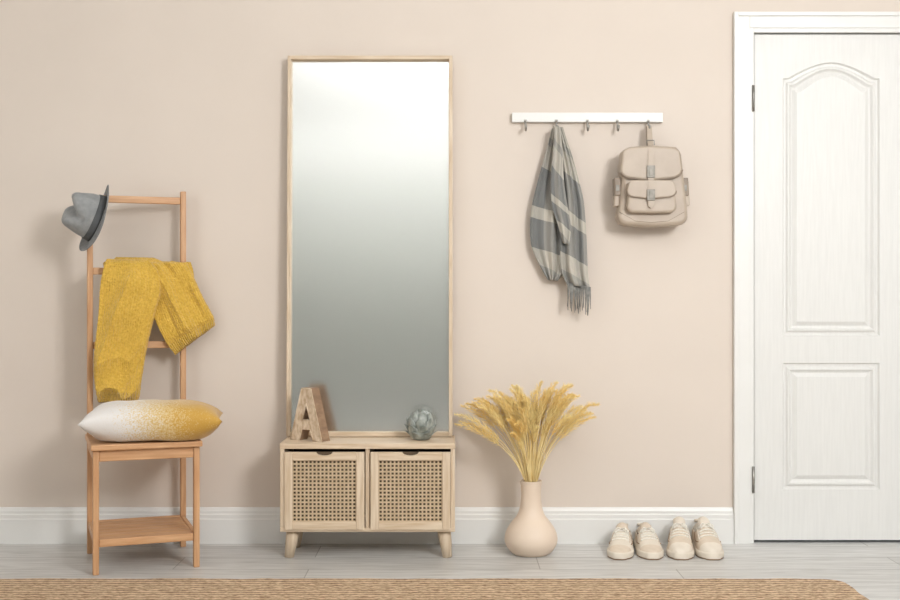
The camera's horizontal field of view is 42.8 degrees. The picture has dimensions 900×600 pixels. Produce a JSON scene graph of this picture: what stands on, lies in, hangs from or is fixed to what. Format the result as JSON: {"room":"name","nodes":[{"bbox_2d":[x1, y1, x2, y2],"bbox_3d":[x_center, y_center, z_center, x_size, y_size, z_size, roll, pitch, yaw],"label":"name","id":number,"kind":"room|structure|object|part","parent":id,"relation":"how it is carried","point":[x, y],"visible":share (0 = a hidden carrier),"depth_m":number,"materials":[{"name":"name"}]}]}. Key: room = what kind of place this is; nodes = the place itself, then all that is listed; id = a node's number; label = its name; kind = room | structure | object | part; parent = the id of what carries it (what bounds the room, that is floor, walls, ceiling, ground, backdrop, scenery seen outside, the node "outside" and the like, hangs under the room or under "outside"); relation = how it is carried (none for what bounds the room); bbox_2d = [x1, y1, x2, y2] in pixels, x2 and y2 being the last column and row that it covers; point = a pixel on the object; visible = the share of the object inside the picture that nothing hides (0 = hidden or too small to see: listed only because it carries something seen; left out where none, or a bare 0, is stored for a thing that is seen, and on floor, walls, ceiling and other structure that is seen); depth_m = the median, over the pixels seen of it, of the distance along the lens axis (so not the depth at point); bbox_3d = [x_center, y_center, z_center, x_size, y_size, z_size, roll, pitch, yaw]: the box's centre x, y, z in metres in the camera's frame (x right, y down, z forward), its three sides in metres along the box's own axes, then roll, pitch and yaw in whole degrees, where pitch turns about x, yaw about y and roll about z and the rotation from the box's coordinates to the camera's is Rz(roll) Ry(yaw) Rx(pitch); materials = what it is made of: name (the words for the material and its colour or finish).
{"room":"entrance hallway","nodes":[
{"label":"entrance hallway","id":0,"kind":"room"},
{"bbox_2d":[0,0,899,506],"bbox_3d":[0.200,-0.447,4.560,6.000,2.800,0.120,0,0,0],"label":"wall","id":1,"kind":"structure","parent":0,"point":[148,98],"depth_m":4.50,"materials":[{"name":"paint"}]},
{"bbox_2d":[0,507,733,543],"bbox_3d":[-0.795,0.882,4.492,3.810,0.141,0.016,0,0,0],"label":"baseboard","id":2,"kind":"structure","parent":1,"relation":"attached to","point":[18,525],"depth_m":4.48,"materials":[{"name":"white paint"}]},
{"bbox_2d":[512,113,662,130],"bbox_3d":[0.536,-0.693,4.468,0.589,0.077,0.063,0,0,0],"label":"hook rail","id":3,"kind":"object","parent":1,"relation":"attached to","point":[524,118],"visible":0.96,"depth_m":4.48,"materials":[{"name":"white paint"}]},
{"bbox_2d":[530,126,590,314],"bbox_3d":[0.427,-0.305,4.441,0.235,0.732,0.082,0,0,3],"label":"striped scarf","id":4,"kind":"object","parent":3,"relation":"hanging from","point":[558,239],"visible":1,"depth_m":4.43,"materials":[{"name":"fabric"}]},
{"bbox_3d":[0.536,-0.713,4.488,0.589,0.037,0.024,0,0,0],"label":"rail","id":5,"kind":"part","parent":3,"relation":"part of","materials":[{"name":"white paint"}]},
{"bbox_2d":[612,126,689,227],"bbox_3d":[0.774,-0.478,4.394,0.290,0.397,0.142,0,0,0],"label":"leather backpack","id":6,"kind":"object","parent":3,"relation":"hanging from","point":[651,190],"visible":1,"depth_m":4.36,"materials":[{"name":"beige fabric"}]},
{"bbox_2d":[733,12,899,543],"bbox_3d":[1.498,-0.086,4.488,0.776,2.078,0.024,0,0,0],"label":"trim","id":7,"kind":"structure","parent":1,"relation":"attached to","point":[745,24],"depth_m":4.48,"materials":[{"name":"white paint"}]},
{"bbox_2d":[752,466,754,492],"bbox_3d":[1.185,0.702,4.483,0.011,0.102,0.011,0,0,0],"label":"hinge","id":8,"kind":"object","parent":7,"relation":"attached to","point":[753,467],"visible":1,"depth_m":4.48,"materials":[{"name":"metal"}]},
{"bbox_2d":[752,85,754,110],"bbox_3d":[1.185,-0.788,4.483,0.011,0.102,0.011,0,0,0],"label":"hinge","id":9,"kind":"object","parent":7,"relation":"attached to","point":[753,86],"visible":1,"depth_m":4.48,"materials":[{"name":"metal"}]},
{"bbox_2d":[754,33,899,33],"bbox_3d":[1.498,-0.049,4.550,0.628,2.004,0.100,0,0,0],"label":"trim","id":10,"kind":"structure","parent":1,"relation":"attached to","point":[754,33],"depth_m":4.50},
{"bbox_2d":[754,34,899,540],"bbox_3d":[1.499,-0.050,4.509,0.614,1.990,0.010,0,0,0],"label":"door","id":11,"kind":"structure","parent":1,"relation":"in","point":[827,111],"depth_m":4.50,"materials":[{"name":"white paint"}]},
{"bbox_2d":[756,34,899,540],"bbox_3d":[1.499,-0.050,4.514,0.614,1.990,0.020,0,0,0],"label":"door edges","id":12,"kind":"object","parent":11,"relation":"attached to","point":[756,34],"depth_m":4.50,"materials":[{"name":"white wood"}]},
{"bbox_2d":[0,541,899,599],"bbox_3d":[0.200,0.993,0.920,6.000,0.080,7.440,0,0,0],"label":"floor","id":13,"kind":"structure","parent":0,"point":[872,568],"depth_m":4.17,"materials":[{"name":"grey laminate"}]},
{"bbox_2d":[85,191,202,575],"bbox_3d":[-1.128,0.267,4.202,0.380,1.372,0.404,0,0,-20],"label":"chair","id":14,"kind":"object","parent":13,"relation":"on","point":[171,528],"visible":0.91,"depth_m":4.13,"materials":[{"name":"brown wood"}]},
{"bbox_2d":[61,185,108,250],"bbox_3d":[-1.363,-0.308,4.285,0.169,0.252,0.275,0,0,-19],"label":"fedora","id":15,"kind":"object","parent":14,"relation":"on","point":[85,218],"visible":1,"depth_m":4.22,"materials":[{"name":"grey fabric"}]},
{"bbox_3d":[-1.368,-0.324,4.275,0.119,0.180,0.185,23,-10,-25],"label":"crown","id":16,"kind":"part","parent":15,"relation":"part of","materials":[{"name":"grey fabric"}]},
{"bbox_3d":[-1.290,0.845,4.151,0.016,0.027,0.332,0,0,-20],"label":"shelf rail","id":17,"kind":"part","parent":14,"relation":"part of","materials":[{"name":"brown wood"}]},
{"bbox_3d":[-1.355,0.290,4.318,0.021,1.325,0.028,0,0,-20],"label":"post","id":18,"kind":"part","parent":14,"relation":"part of","materials":[{"name":"brown wood"}]},
{"bbox_3d":[-1.229,0.737,3.981,0.021,0.432,0.028,0,0,-21],"label":"leg","id":19,"kind":"part","parent":14,"relation":"part of","materials":[{"name":"brown wood"}]},
{"bbox_3d":[-1.194,-0.109,4.379,0.323,0.027,0.016,0,0,-20],"label":"rail","id":20,"kind":"part","parent":14,"relation":"part of","materials":[{"name":"brown wood"}]},
{"bbox_3d":[-1.194,0.171,4.379,0.323,0.027,0.016,0,0,-20],"label":"rail","id":21,"kind":"part","parent":14,"relation":"part of","materials":[{"name":"brown wood"}]},
{"bbox_3d":[-1.194,0.845,4.378,0.323,0.027,0.018,0,0,-20],"label":"shelf rail","id":22,"kind":"part","parent":14,"relation":"part of","materials":[{"name":"brown wood"}]},
{"bbox_3d":[-1.203,-0.382,4.375,0.343,0.027,0.016,0,0,-21],"label":"rail","id":23,"kind":"part","parent":14,"relation":"part of","materials":[{"name":"brown wood"}]},
{"bbox_3d":[-1.123,0.511,4.189,0.380,0.020,0.375,0,0,-20],"label":"seat frame","id":24,"kind":"part","parent":14,"relation":"part of","materials":[{"name":"brown wood"}]},
{"bbox_3d":[-1.068,0.845,4.042,0.323,0.027,0.018,0,0,-21],"label":"shelf rail","id":25,"kind":"part","parent":14,"relation":"part of","materials":[{"name":"brown wood"}]},
{"bbox_2d":[77,399,222,441],"bbox_3d":[-1.067,0.429,4.135,0.490,0.142,0.320,0,0,-11],"label":"throw pillow","id":26,"kind":"object","parent":14,"relation":"on","point":[148,419],"visible":1,"depth_m":4.01,"materials":[{"name":"fabric"}]},
{"bbox_2d":[93,257,214,402],"bbox_3d":[-1.125,0.114,4.370,0.456,0.555,0.147,0,0,-25],"label":"knit sweater","id":27,"kind":"object","parent":14,"relation":"on","point":[135,292],"visible":0.99,"depth_m":4.31,"materials":[{"name":"yellow fabric"}]},
{"bbox_3d":[-1.154,-0.019,4.417,0.342,0.266,0.025,0,0,-20],"label":"panel","id":28,"kind":"part","parent":27,"relation":"part of","materials":[{"name":"yellow fabric"}]},
{"bbox_3d":[-1.033,0.267,4.439,0.021,1.372,0.028,0,0,-20],"label":"post","id":29,"kind":"part","parent":14,"relation":"part of","materials":[{"name":"brown wood"}]},
{"bbox_3d":[-0.972,0.845,4.269,0.016,0.027,0.332,0,0,-20],"label":"shelf rail","id":30,"kind":"part","parent":14,"relation":"part of","materials":[{"name":"brown wood"}]},
{"bbox_3d":[-0.907,0.737,4.102,0.021,0.432,0.028,0,0,-20],"label":"leg","id":31,"kind":"part","parent":14,"relation":"part of","materials":[{"name":"brown wood"}]},
{"bbox_2d":[280,435,454,557],"bbox_3d":[-0.303,0.741,4.343,0.645,0.428,0.273,0,0,0],"label":"base cabinet","id":32,"kind":"object","parent":13,"relation":"on","point":[339,484],"visible":0.99,"depth_m":4.21,"materials":[{"name":"brown wood"}]},
{"bbox_3d":[-0.586,0.902,4.260,0.055,0.108,0.048,0,0,0],"label":"leg","id":33,"kind":"part","parent":32,"relation":"part of","materials":[{"name":"brown wood"}]},
{"bbox_3d":[-0.586,0.902,4.425,0.055,0.108,0.048,0,0,0],"label":"leg","id":34,"kind":"part","parent":32,"relation":"part of","materials":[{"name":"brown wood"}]},
{"bbox_2d":[290,387,329,441],"bbox_3d":[-0.526,0.428,4.314,0.149,0.198,0.052,0,0,30],"label":"decorative letter","id":35,"kind":"object","parent":32,"relation":"on","point":[309,416],"visible":1,"depth_m":4.29,"materials":[{"name":"brown wood"}]},
{"bbox_3d":[-0.461,0.573,4.216,0.234,0.030,0.018,0,0,0],"label":"door rail","id":36,"kind":"part","parent":32,"relation":"part of","materials":[{"name":"brown wood"}]},
{"bbox_3d":[-0.461,0.828,4.216,0.234,0.030,0.018,0,0,0],"label":"door rail","id":37,"kind":"part","parent":32,"relation":"part of","materials":[{"name":"brown wood"}]},
{"bbox_2d":[286,56,452,436],"bbox_3d":[-0.310,-0.211,4.451,0.639,1.474,0.040,0,-2,0],"label":"floor mirror","id":38,"kind":"object","parent":32,"relation":"on","point":[369,138],"visible":0.93,"depth_m":4.46,"materials":[{"name":"silver"}]},
{"bbox_3d":[-0.623,-0.211,4.451,0.014,1.474,0.040,0,-2,0],"label":"frame","id":39,"kind":"part","parent":38,"relation":"part of","materials":[{"name":"brown wood"}]},
{"bbox_3d":[-0.310,0.517,4.430,0.611,0.018,0.040,0,-2,0],"label":"frame","id":40,"kind":"part","parent":38,"relation":"part of","materials":[{"name":"brown wood"}]},
{"bbox_3d":[-0.310,-0.941,4.471,0.611,0.014,0.040,0,-2,0],"label":"frame","id":41,"kind":"part","parent":38,"relation":"part of","materials":[{"name":"brown wood"}]},
{"bbox_3d":[0.003,-0.211,4.451,0.014,1.474,0.040,0,-2,0],"label":"frame","id":42,"kind":"part","parent":38,"relation":"part of","materials":[{"name":"brown wood"}]},
{"bbox_3d":[-0.145,0.573,4.216,0.234,0.030,0.018,0,0,0],"label":"door rail","id":43,"kind":"part","parent":32,"relation":"part of","materials":[{"name":"brown wood"}]},
{"bbox_3d":[-0.145,0.828,4.216,0.234,0.030,0.018,0,0,0],"label":"door rail","id":44,"kind":"part","parent":32,"relation":"part of","materials":[{"name":"brown wood"}]},
{"bbox_2d":[404,409,436,439],"bbox_3d":[-0.111,0.469,4.330,0.124,0.116,0.125,0,0,0],"label":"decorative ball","id":45,"kind":"object","parent":32,"relation":"on","point":[421,425],"visible":1,"depth_m":4.29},
{"bbox_3d":[-0.020,0.902,4.260,0.055,0.108,0.048,0,0,0],"label":"leg","id":46,"kind":"part","parent":32,"relation":"part of","materials":[{"name":"brown wood"}]},
{"bbox_2d":[0,578,868,599],"bbox_3d":[-0.588,0.948,3.245,3.830,0.010,1.301,0,0,0],"label":"jute rug","id":47,"kind":"object","parent":13,"relation":"on","point":[28,588],"visible":1,"depth_m":3.73,"materials":[{"name":"brown wicker"}]},
{"bbox_2d":[505,479,557,556],"bbox_3d":[0.304,0.816,4.310,0.199,0.275,0.199,0,0,0],"label":"ceramic vase","id":48,"kind":"object","parent":13,"relation":"on","point":[530,533],"visible":0.99,"depth_m":4.25,"materials":[{"name":"beige ceramic"}]},
{"bbox_2d":[454,381,600,481],"bbox_3d":[0.290,0.514,4.302,0.561,0.438,0.212,0,0,0],"label":"bouquet","id":49,"kind":"object","parent":48,"relation":"in","point":[517,414],"visible":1,"depth_m":4.28,"materials":[{"name":"yellow plant"}]},
{"bbox_2d":[607,522,633,559],"bbox_3d":[0.647,0.902,4.336,0.101,0.102,0.276,0,0,12],"label":"sneaker","id":50,"kind":"object","parent":13,"relation":"on","point":[620,547],"visible":1,"depth_m":4.26,"materials":[{"name":"beige leather"}]},
{"bbox_2d":[633,522,663,559],"bbox_3d":[0.747,0.902,4.341,0.101,0.102,0.276,0,0,1],"label":"sneaker","id":51,"kind":"object","parent":13,"relation":"on","point":[646,542],"visible":1,"depth_m":4.28,"materials":[{"name":"beige leather"}]},
{"bbox_2d":[666,516,694,559],"bbox_3d":[0.868,0.890,4.336,0.104,0.125,0.276,0,0,9],"label":"sneaker","id":52,"kind":"object","parent":13,"relation":"on","point":[680,546],"visible":1,"depth_m":4.26,"materials":[{"name":"beige fabric"}]},
{"bbox_2d":[691,516,723,559],"bbox_3d":[0.968,0.890,4.336,0.104,0.125,0.276,0,0,1],"label":"sneaker","id":53,"kind":"object","parent":13,"relation":"on","point":[707,545],"visible":0.98,"depth_m":4.27,"materials":[{"name":"beige fabric"}]}
]}

